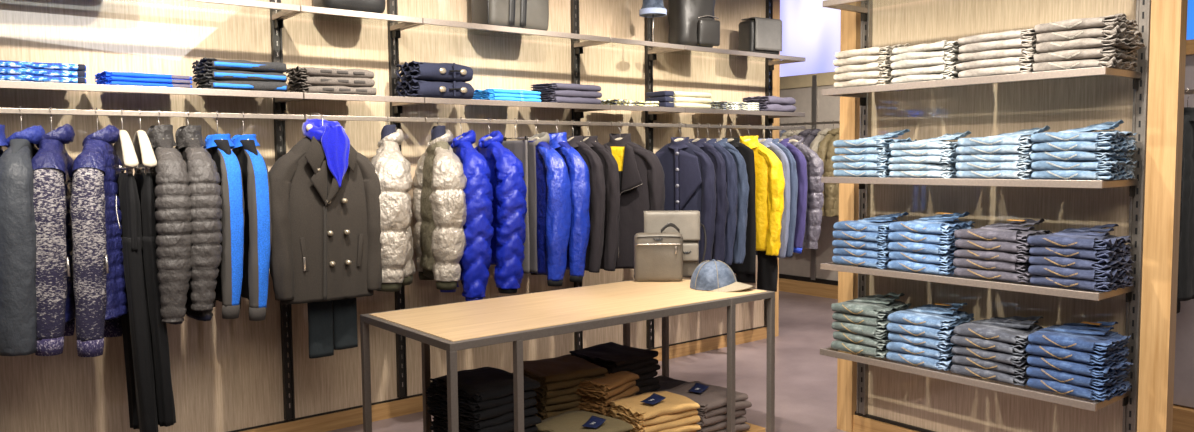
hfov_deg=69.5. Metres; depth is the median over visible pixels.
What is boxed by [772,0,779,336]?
trim
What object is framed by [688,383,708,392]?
label card
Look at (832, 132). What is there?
hood
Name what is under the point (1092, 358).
jeans
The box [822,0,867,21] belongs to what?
shelf
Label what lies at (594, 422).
label card
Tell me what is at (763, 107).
sweater
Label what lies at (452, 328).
display table
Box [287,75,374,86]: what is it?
sweater
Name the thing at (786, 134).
hood
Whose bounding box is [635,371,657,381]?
trousers
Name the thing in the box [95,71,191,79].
t-shirt
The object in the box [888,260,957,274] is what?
jeans
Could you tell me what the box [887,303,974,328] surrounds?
jeans
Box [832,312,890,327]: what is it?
jeans
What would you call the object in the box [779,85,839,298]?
wall
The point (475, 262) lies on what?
puffer jacket
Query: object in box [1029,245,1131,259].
jeans
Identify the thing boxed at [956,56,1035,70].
trousers
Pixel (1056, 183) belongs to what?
shelf
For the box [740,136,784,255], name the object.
jacket
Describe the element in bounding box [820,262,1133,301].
shelf
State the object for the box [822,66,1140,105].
shelf
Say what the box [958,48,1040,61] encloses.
trousers
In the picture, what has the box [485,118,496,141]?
clothes hanger
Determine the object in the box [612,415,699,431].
trousers
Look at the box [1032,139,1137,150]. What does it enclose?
jeans
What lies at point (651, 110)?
shelf
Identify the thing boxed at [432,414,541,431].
trousers
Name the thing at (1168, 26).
wooden post
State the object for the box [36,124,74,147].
hood
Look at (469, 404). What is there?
trousers
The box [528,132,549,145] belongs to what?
hood
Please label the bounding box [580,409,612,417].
trousers
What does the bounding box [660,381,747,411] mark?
trousers
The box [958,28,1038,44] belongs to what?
trousers
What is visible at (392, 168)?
puffer jacket
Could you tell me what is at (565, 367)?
trousers
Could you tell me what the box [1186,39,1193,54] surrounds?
trim
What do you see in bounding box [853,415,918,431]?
baseboard
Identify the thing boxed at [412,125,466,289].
puffer jacket
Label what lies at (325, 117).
hanging rail
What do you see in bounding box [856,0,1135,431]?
panel
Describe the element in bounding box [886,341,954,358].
jeans
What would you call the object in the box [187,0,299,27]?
glass shelf
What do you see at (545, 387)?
trousers
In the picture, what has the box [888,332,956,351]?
jeans
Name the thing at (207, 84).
sweater
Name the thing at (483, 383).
trousers
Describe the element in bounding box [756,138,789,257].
jacket
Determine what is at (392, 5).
upright
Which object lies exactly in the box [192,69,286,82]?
sweater
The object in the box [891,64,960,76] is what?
trousers
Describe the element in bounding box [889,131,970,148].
jeans
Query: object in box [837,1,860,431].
wooden post
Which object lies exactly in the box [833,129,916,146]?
jeans
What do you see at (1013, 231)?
jeans
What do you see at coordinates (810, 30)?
panel
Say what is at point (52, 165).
jacket
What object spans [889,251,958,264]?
jeans
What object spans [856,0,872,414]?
upright
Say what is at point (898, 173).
jeans
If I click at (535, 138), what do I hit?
clothes hanger
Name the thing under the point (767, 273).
trousers
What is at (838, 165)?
jeans
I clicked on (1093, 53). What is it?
trousers
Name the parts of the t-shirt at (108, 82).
grey panel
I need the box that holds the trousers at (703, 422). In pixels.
[697,409,745,426]
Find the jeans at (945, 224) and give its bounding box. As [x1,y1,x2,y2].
[889,211,974,234]
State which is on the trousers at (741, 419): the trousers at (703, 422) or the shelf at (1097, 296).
the trousers at (703, 422)
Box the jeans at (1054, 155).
[1030,151,1135,160]
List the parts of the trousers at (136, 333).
pocket trim, leg, leg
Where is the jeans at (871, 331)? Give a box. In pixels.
[832,321,891,338]
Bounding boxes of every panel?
[780,0,840,76]
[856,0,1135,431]
[1186,0,1193,39]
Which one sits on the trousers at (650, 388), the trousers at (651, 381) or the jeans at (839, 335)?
the trousers at (651, 381)
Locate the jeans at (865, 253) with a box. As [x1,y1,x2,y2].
[833,247,895,259]
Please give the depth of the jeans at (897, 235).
4.16 m
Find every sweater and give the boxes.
[192,57,286,72]
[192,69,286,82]
[196,79,287,91]
[286,66,373,78]
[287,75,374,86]
[289,84,376,94]
[531,83,600,91]
[536,89,601,97]
[540,96,600,103]
[742,96,795,104]
[759,104,795,111]
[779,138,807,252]
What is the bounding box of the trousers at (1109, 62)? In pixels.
[1033,56,1136,71]
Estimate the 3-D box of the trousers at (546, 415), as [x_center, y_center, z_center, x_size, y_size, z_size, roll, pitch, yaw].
[-0.213,0.991,4.558,0.387,0.044,0.377,-3,5,-35]
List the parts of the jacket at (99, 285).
shoulder panel, zipper pull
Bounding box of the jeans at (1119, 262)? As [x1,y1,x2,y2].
[1029,255,1134,271]
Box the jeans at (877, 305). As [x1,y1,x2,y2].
[831,292,910,317]
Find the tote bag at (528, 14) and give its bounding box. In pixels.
[471,0,548,35]
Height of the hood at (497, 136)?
0.107 m
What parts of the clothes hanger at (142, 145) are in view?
hanger arm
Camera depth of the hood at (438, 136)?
4.93 m
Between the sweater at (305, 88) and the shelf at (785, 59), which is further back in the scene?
the shelf at (785, 59)
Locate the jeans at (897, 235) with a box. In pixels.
[888,231,959,244]
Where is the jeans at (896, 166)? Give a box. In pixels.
[888,163,960,170]
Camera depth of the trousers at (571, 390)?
4.34 m
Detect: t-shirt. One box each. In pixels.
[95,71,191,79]
[95,75,191,83]
[96,80,191,87]
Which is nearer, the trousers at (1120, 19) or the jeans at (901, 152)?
the trousers at (1120, 19)
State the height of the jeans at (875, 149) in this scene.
0.047 m
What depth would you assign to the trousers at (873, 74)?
4.36 m
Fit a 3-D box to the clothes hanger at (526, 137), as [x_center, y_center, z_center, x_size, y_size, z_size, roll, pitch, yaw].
[-0.504,-0.525,5.303,0.014,0.152,0.300,-4,5,-39]
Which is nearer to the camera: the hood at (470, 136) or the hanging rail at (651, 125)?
the hood at (470, 136)
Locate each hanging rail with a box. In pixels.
[0,108,303,120]
[281,114,424,122]
[400,117,610,125]
[611,122,685,127]
[656,124,805,129]
[779,121,839,125]
[1184,89,1193,94]
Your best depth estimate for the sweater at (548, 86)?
5.63 m
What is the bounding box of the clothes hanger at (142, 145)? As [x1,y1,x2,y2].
[132,109,156,174]
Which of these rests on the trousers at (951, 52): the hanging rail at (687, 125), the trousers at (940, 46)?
the trousers at (940, 46)
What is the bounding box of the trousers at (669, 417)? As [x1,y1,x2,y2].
[609,408,697,427]
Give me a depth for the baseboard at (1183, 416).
4.81 m
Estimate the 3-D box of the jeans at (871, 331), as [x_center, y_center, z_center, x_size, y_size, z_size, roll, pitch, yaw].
[1.467,0.583,4.562,0.319,0.059,0.311,-3,5,-36]
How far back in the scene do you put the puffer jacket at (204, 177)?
3.96 m
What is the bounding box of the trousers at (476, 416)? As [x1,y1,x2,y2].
[426,397,536,421]
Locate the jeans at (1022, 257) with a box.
[954,249,1035,262]
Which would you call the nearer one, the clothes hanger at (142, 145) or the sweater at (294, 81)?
the clothes hanger at (142, 145)
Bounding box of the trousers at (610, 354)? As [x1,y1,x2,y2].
[569,342,657,367]
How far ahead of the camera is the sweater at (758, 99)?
6.91 m
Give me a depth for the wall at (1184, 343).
4.82 m
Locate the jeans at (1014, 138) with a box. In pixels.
[958,125,1049,145]
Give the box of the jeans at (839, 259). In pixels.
[832,255,893,268]
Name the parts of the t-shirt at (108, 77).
grey panel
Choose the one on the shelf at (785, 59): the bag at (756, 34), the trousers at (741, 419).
the bag at (756, 34)
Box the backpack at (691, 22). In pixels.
[668,0,719,47]
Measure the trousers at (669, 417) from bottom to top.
0.044 m
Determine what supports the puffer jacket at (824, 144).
hanging from the clothes hanger
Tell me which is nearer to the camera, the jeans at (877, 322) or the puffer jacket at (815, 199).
the jeans at (877, 322)
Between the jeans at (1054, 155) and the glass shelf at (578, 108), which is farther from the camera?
the glass shelf at (578, 108)
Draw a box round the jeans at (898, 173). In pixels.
[889,170,969,177]
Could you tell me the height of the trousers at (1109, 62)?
0.050 m
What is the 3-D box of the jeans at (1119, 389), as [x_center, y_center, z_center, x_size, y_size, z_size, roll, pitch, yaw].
[2.116,0.734,3.770,0.320,0.055,0.323,-4,5,-37]
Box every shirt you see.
[0,60,85,71]
[0,67,85,77]
[0,75,86,83]
[472,92,540,98]
[473,95,540,101]
[474,89,540,94]
[601,99,658,103]
[601,102,658,106]
[646,91,711,97]
[646,96,711,103]
[656,102,710,108]
[709,101,759,104]
[709,103,758,106]
[710,107,759,110]
[711,105,759,108]
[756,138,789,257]
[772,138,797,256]
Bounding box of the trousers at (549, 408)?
[533,400,583,412]
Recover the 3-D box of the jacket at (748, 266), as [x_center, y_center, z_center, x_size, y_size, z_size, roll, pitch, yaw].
[1.020,-0.082,6.560,0.152,1.032,0.388,-4,5,-40]
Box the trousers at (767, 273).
[736,251,777,291]
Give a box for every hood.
[5,125,44,147]
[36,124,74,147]
[82,124,118,145]
[378,129,403,146]
[428,129,452,146]
[450,130,475,147]
[478,130,503,147]
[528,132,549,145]
[782,130,794,136]
[786,135,803,146]
[807,129,820,135]
[817,128,830,135]
[827,128,839,135]
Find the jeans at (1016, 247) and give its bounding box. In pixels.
[955,239,1036,253]
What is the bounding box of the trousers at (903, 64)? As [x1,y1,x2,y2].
[891,56,963,69]
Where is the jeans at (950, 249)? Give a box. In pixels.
[887,241,964,254]
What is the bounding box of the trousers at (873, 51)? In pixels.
[835,43,910,58]
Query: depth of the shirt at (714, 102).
6.61 m
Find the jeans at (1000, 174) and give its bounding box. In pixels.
[956,169,1036,178]
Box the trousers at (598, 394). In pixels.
[575,380,635,398]
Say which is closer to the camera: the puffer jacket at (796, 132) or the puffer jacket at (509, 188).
the puffer jacket at (509, 188)
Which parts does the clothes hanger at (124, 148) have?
hanger arm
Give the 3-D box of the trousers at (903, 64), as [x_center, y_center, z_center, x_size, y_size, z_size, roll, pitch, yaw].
[1.659,-0.742,4.209,0.314,0.044,0.325,-4,5,-40]
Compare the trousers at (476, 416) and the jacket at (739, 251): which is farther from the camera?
the jacket at (739, 251)
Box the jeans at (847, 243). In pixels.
[832,239,894,250]
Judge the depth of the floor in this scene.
6.32 m
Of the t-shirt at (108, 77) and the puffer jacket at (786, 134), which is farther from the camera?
the puffer jacket at (786, 134)
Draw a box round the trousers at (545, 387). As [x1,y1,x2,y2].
[523,374,604,391]
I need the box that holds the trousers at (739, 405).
[697,400,751,418]
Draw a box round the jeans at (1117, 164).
[1031,159,1137,169]
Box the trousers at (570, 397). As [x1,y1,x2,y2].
[532,393,581,405]
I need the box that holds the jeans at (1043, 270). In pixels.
[1028,265,1132,280]
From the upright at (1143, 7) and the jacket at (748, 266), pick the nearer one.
the upright at (1143, 7)
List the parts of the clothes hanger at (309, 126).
hanger knob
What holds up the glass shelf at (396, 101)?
attached to the upright at (276, 33)
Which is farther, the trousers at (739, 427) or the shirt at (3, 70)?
the trousers at (739, 427)
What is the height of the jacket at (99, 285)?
1.012 m
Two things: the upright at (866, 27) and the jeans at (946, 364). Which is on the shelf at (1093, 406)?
the jeans at (946, 364)
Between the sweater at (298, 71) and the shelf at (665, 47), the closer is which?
the sweater at (298, 71)
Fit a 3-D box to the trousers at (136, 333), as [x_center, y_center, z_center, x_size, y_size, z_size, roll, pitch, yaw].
[-2.159,0.413,4.021,0.131,1.225,0.391,-3,5,-32]
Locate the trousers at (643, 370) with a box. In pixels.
[628,364,660,374]
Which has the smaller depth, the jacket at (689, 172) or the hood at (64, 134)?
the hood at (64, 134)
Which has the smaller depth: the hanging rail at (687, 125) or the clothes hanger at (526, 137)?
the clothes hanger at (526, 137)
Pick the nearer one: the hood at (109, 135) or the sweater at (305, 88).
the hood at (109, 135)
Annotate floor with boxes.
[327,291,846,431]
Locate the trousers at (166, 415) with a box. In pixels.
[134,173,175,426]
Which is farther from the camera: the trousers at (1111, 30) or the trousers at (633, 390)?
the trousers at (633, 390)
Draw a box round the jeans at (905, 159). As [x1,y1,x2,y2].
[889,156,957,163]
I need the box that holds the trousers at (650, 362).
[593,358,657,373]
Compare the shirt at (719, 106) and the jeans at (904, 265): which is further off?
the shirt at (719, 106)
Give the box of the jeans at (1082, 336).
[1028,321,1130,354]
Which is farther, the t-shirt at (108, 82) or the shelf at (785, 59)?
the shelf at (785, 59)
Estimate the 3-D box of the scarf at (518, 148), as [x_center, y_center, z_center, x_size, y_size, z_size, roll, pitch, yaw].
[-0.521,-0.061,5.317,0.045,0.805,0.340,-4,5,-39]
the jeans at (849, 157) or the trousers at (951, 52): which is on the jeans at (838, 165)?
the jeans at (849, 157)
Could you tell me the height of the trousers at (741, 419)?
0.048 m
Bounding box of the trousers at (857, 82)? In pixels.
[834,77,892,87]
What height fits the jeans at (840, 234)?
0.052 m
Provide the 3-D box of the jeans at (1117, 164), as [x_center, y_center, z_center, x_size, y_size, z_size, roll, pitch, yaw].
[2.104,-0.222,3.708,0.318,0.048,0.323,-4,5,-40]
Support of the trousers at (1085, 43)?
on the trousers at (1093, 53)
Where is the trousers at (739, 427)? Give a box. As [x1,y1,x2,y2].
[713,423,749,431]
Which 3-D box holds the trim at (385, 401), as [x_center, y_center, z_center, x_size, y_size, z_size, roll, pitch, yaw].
[-1.651,1.155,5.074,8.060,0.012,0.124,-4,5,-39]
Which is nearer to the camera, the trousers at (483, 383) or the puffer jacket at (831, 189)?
the trousers at (483, 383)
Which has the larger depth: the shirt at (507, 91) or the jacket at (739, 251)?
the jacket at (739, 251)
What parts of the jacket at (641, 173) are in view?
panel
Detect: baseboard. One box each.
[240,327,766,431]
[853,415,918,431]
[1172,404,1193,431]
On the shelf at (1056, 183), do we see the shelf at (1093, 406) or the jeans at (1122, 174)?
the jeans at (1122, 174)
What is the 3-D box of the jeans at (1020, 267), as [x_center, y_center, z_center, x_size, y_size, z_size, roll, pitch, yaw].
[1.891,0.212,4.011,0.316,0.058,0.333,-4,5,-41]
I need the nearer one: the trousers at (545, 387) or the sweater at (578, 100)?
the trousers at (545, 387)
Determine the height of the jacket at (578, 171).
0.938 m
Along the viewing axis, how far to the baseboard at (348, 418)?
5.29 m
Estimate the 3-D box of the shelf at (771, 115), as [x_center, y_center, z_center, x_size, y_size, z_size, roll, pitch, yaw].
[1.058,-0.785,6.786,1.375,0.075,0.371,-4,5,-39]
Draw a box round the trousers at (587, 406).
[576,394,634,413]
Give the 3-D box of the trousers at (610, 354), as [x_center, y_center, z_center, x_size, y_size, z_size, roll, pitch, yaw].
[0.086,0.766,4.777,0.377,0.041,0.371,3,5,44]
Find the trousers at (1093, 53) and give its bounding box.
[1034,46,1137,62]
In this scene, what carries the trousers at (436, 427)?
on the trousers
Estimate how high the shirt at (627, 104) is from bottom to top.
0.028 m
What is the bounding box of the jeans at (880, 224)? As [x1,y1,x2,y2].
[833,212,908,233]
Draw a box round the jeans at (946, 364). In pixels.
[886,351,954,370]
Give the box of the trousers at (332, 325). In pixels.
[307,298,357,358]
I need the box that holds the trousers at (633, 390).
[577,386,638,405]
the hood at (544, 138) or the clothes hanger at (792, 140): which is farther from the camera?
the clothes hanger at (792, 140)
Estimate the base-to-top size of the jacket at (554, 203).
0.950 m
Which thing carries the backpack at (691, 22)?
on the shelf at (785, 59)
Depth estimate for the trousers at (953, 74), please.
4.11 m
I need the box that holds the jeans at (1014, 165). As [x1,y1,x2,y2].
[956,161,1040,170]
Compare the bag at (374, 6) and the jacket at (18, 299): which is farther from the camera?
the bag at (374, 6)
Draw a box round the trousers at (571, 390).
[532,386,582,398]
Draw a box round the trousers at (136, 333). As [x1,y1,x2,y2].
[116,173,158,431]
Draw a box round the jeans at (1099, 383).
[1026,365,1130,389]
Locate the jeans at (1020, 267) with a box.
[953,257,1032,273]
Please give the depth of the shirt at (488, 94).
5.32 m
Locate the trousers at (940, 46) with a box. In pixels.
[892,40,962,54]
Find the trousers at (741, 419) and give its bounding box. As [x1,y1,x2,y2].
[696,416,746,431]
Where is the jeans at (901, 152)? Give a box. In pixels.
[891,148,975,155]
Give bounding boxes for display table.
[360,278,774,431]
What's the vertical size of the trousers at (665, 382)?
0.042 m
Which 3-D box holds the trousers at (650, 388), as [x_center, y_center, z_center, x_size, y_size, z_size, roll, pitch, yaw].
[0.092,0.945,4.788,0.371,0.042,0.385,-4,5,-43]
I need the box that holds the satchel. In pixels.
[643,210,706,276]
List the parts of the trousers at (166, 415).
leg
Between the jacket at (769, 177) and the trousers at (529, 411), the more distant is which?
the jacket at (769, 177)
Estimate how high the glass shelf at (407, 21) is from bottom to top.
0.075 m
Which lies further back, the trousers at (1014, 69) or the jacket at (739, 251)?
the jacket at (739, 251)
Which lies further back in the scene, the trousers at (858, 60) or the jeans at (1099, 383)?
the trousers at (858, 60)
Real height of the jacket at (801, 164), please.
0.913 m
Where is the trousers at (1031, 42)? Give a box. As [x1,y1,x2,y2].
[959,37,1038,52]
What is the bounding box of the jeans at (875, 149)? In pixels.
[835,146,898,154]
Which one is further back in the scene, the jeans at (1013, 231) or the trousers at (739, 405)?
the trousers at (739, 405)
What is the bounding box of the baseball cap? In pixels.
[690,259,752,291]
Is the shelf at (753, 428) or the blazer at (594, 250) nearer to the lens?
the shelf at (753, 428)
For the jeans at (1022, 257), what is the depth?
3.89 m
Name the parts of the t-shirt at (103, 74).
grey panel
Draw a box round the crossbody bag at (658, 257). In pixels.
[634,223,682,281]
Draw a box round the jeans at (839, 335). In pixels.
[833,331,891,347]
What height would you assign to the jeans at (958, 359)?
0.053 m
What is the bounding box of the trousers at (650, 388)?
[635,384,659,394]
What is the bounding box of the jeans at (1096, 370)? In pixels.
[1027,354,1133,377]
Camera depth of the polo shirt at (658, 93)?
6.26 m
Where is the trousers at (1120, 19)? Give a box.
[1035,13,1137,33]
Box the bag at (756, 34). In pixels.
[738,17,781,55]
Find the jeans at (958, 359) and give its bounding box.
[952,354,1031,375]
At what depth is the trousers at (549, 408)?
4.36 m
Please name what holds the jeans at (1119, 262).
on the jeans at (1043, 270)
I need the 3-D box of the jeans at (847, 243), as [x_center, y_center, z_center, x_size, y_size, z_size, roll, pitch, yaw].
[1.462,0.138,4.538,0.318,0.055,0.313,-4,5,-41]
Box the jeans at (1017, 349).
[950,334,1029,355]
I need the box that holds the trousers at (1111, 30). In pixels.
[1036,25,1141,42]
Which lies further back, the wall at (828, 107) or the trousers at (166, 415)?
the wall at (828, 107)
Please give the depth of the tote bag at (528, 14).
5.35 m
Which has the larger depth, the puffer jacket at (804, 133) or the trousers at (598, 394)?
the puffer jacket at (804, 133)
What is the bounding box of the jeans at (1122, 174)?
[1031,169,1135,179]
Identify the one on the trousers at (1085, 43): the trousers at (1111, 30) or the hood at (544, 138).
the trousers at (1111, 30)
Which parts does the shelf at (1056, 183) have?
glass pane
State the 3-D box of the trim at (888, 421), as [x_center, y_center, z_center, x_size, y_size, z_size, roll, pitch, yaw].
[1.983,1.162,4.407,0.115,0.018,1.464,-4,5,-39]
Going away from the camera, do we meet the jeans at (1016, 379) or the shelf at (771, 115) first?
the jeans at (1016, 379)
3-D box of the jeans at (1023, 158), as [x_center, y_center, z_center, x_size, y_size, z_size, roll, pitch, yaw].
[1.895,-0.273,3.966,0.314,0.050,0.338,-4,5,-38]
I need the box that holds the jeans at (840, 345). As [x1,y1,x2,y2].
[831,340,890,357]
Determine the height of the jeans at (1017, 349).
0.052 m
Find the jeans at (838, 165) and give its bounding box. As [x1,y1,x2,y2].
[833,162,893,169]
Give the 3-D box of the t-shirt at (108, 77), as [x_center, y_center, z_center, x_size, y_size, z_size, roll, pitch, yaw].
[-2.189,-0.651,4.152,0.372,0.030,0.281,-4,5,-40]
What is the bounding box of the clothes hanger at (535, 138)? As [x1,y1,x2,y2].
[531,119,538,140]
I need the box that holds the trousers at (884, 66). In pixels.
[835,62,895,73]
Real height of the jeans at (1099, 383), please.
0.055 m
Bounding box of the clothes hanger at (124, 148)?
[114,108,138,174]
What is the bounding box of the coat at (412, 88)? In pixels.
[396,78,473,98]
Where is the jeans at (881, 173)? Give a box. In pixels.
[833,169,895,177]
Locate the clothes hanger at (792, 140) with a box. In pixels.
[789,125,802,143]
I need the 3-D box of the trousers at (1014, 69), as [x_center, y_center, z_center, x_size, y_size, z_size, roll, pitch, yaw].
[1.888,-0.655,3.930,0.313,0.048,0.338,-3,5,-36]
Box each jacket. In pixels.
[0,125,8,156]
[0,125,44,355]
[31,124,75,355]
[70,124,128,356]
[139,124,191,324]
[175,125,222,320]
[203,134,244,318]
[230,134,271,320]
[371,125,415,291]
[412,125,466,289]
[440,130,493,300]
[460,130,526,293]
[523,132,571,286]
[531,132,589,281]
[603,133,664,268]
[655,137,716,263]
[722,137,755,273]
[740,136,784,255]
[779,130,785,138]
[780,130,794,138]
[786,135,823,248]
[790,130,803,135]
[798,129,811,139]
[803,129,820,146]
[809,128,830,152]
[817,128,839,215]
[824,130,839,216]
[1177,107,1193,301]
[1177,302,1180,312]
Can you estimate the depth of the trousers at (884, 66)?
4.35 m
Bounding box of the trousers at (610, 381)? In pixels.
[578,371,638,391]
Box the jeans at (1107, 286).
[1030,275,1134,291]
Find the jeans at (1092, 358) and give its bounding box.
[1025,343,1129,364]
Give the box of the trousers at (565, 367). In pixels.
[523,354,607,383]
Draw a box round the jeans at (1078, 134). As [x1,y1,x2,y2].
[1031,120,1136,141]
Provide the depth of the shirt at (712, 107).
6.61 m
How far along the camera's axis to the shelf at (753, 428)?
4.66 m
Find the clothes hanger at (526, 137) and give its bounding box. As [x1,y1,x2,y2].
[503,118,529,142]
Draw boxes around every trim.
[228,325,766,431]
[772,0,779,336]
[779,274,837,285]
[780,72,838,88]
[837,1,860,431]
[855,411,934,431]
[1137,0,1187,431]
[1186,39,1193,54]
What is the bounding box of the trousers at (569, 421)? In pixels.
[536,410,632,431]
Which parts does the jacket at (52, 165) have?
shoulder panel, zipper pull, shoulder panel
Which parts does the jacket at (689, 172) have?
panel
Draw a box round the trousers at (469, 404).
[426,386,536,411]
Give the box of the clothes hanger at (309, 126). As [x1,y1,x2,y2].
[306,113,322,130]
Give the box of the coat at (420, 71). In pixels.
[395,61,472,81]
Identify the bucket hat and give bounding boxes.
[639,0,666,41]
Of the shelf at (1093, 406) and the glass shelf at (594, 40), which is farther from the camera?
the glass shelf at (594, 40)
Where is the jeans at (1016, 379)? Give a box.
[950,363,1031,385]
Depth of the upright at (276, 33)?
4.84 m
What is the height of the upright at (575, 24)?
3.080 m
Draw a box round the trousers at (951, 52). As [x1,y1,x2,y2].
[890,48,962,61]
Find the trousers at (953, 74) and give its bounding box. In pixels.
[891,70,958,83]
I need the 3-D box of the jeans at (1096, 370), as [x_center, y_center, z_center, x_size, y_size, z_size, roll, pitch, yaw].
[2.115,0.634,3.763,0.322,0.056,0.330,-3,5,-36]
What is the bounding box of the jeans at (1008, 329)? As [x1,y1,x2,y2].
[953,316,1043,344]
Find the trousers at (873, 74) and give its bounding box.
[833,69,895,80]
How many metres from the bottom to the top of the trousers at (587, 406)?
0.043 m
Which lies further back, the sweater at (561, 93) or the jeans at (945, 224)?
the sweater at (561, 93)
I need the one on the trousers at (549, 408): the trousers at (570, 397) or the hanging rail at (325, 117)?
the trousers at (570, 397)
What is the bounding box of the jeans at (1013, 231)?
[954,218,1051,243]
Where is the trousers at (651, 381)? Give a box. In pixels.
[635,377,658,387]
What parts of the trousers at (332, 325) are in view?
leg, leg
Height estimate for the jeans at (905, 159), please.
0.042 m
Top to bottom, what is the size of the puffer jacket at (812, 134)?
0.928 m
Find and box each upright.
[270,0,294,420]
[387,0,406,397]
[570,0,582,349]
[645,17,653,348]
[764,0,772,324]
[811,75,817,279]
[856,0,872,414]
[1122,0,1150,431]
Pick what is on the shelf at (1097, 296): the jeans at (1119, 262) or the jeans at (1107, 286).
the jeans at (1107, 286)
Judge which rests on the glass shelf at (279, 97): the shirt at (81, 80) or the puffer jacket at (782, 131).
the shirt at (81, 80)
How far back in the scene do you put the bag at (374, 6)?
4.71 m
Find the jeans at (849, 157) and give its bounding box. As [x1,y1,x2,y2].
[831,154,902,161]
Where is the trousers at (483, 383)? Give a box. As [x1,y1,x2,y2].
[429,367,539,401]
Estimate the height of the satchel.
0.399 m
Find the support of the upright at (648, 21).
attached to the wall at (227, 375)
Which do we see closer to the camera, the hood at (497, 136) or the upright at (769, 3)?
the hood at (497, 136)
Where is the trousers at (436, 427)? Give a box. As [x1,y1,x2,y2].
[430,421,537,431]
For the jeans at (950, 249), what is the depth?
4.16 m
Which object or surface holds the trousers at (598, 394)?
on the trousers at (633, 390)
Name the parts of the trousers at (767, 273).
leg, leg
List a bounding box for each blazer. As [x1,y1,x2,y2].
[567,135,604,272]
[583,136,619,270]
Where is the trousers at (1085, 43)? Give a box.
[1036,35,1144,52]
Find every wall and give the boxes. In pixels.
[0,0,765,431]
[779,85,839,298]
[1173,54,1193,407]
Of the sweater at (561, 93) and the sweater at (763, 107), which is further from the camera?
the sweater at (763, 107)
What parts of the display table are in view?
leg, leg, frame, leg, leg, leg, leg, frame, leg, leg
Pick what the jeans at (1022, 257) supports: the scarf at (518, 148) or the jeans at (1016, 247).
the jeans at (1016, 247)
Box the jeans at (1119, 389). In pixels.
[1027,377,1130,400]
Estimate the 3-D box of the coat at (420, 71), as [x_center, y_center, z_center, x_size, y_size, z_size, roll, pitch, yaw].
[-0.978,-0.856,5.123,0.410,0.115,0.314,-4,5,-40]
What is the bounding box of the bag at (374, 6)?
[313,0,385,18]
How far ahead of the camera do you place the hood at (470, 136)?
5.02 m
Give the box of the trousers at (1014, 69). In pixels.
[958,63,1032,77]
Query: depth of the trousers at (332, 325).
4.50 m
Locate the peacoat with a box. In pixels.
[269,136,381,303]
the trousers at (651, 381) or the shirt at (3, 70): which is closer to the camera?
the shirt at (3, 70)
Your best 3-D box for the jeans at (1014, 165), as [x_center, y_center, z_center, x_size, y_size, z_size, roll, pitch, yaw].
[1.890,-0.234,3.969,0.316,0.047,0.340,-4,5,-38]
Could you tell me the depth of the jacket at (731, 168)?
6.22 m
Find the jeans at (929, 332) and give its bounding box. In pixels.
[887,322,955,339]
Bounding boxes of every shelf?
[0,80,302,109]
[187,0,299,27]
[278,5,422,37]
[281,93,423,113]
[396,18,609,53]
[398,97,610,117]
[579,37,684,59]
[580,105,684,119]
[652,45,804,70]
[654,108,804,123]
[741,422,765,431]
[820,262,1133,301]
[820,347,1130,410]
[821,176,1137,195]
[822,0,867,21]
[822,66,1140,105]
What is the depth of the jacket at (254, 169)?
4.15 m
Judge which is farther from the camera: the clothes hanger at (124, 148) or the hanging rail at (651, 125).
the hanging rail at (651, 125)
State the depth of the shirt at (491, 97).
5.32 m
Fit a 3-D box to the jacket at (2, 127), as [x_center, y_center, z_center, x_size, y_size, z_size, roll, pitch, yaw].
[-2.568,0.059,3.669,0.148,0.894,0.540,-3,4,-27]
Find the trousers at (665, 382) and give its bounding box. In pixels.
[654,375,686,390]
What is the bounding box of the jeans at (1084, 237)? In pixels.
[1027,224,1130,249]
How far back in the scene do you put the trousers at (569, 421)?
4.11 m
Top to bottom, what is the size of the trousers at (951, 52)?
0.047 m
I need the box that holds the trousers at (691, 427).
[630,423,700,431]
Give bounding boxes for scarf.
[302,119,349,186]
[502,140,529,273]
[527,142,537,272]
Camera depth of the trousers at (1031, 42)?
3.81 m
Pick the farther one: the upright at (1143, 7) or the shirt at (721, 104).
the shirt at (721, 104)
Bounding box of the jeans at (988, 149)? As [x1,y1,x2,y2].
[956,144,1051,153]
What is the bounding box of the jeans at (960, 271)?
[954,267,1034,282]
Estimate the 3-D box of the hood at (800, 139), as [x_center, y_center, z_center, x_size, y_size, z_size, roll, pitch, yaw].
[1.597,-0.607,6.998,0.164,0.107,0.147,2,5,35]
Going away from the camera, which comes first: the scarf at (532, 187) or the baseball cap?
the baseball cap
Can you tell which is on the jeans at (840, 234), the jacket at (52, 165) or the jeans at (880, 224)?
the jeans at (880, 224)
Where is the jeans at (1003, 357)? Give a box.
[951,345,1032,366]
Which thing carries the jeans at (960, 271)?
on the shelf at (1097, 296)
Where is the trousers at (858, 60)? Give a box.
[833,53,893,66]
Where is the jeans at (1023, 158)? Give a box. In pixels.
[956,151,1041,162]
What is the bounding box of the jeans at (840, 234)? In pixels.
[833,230,892,242]
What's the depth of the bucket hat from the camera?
6.08 m
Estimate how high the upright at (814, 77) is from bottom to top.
2.300 m
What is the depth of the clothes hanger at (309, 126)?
4.29 m
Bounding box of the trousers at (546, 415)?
[533,406,580,420]
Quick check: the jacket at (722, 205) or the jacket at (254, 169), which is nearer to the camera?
the jacket at (254, 169)
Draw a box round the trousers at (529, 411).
[427,405,537,429]
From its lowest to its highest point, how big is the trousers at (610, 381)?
0.043 m
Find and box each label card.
[582,415,605,427]
[640,393,665,404]
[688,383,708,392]
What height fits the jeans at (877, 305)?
0.104 m
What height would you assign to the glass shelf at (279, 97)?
0.075 m
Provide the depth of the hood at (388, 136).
4.73 m
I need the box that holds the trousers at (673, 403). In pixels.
[610,391,699,419]
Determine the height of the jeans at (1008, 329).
0.100 m

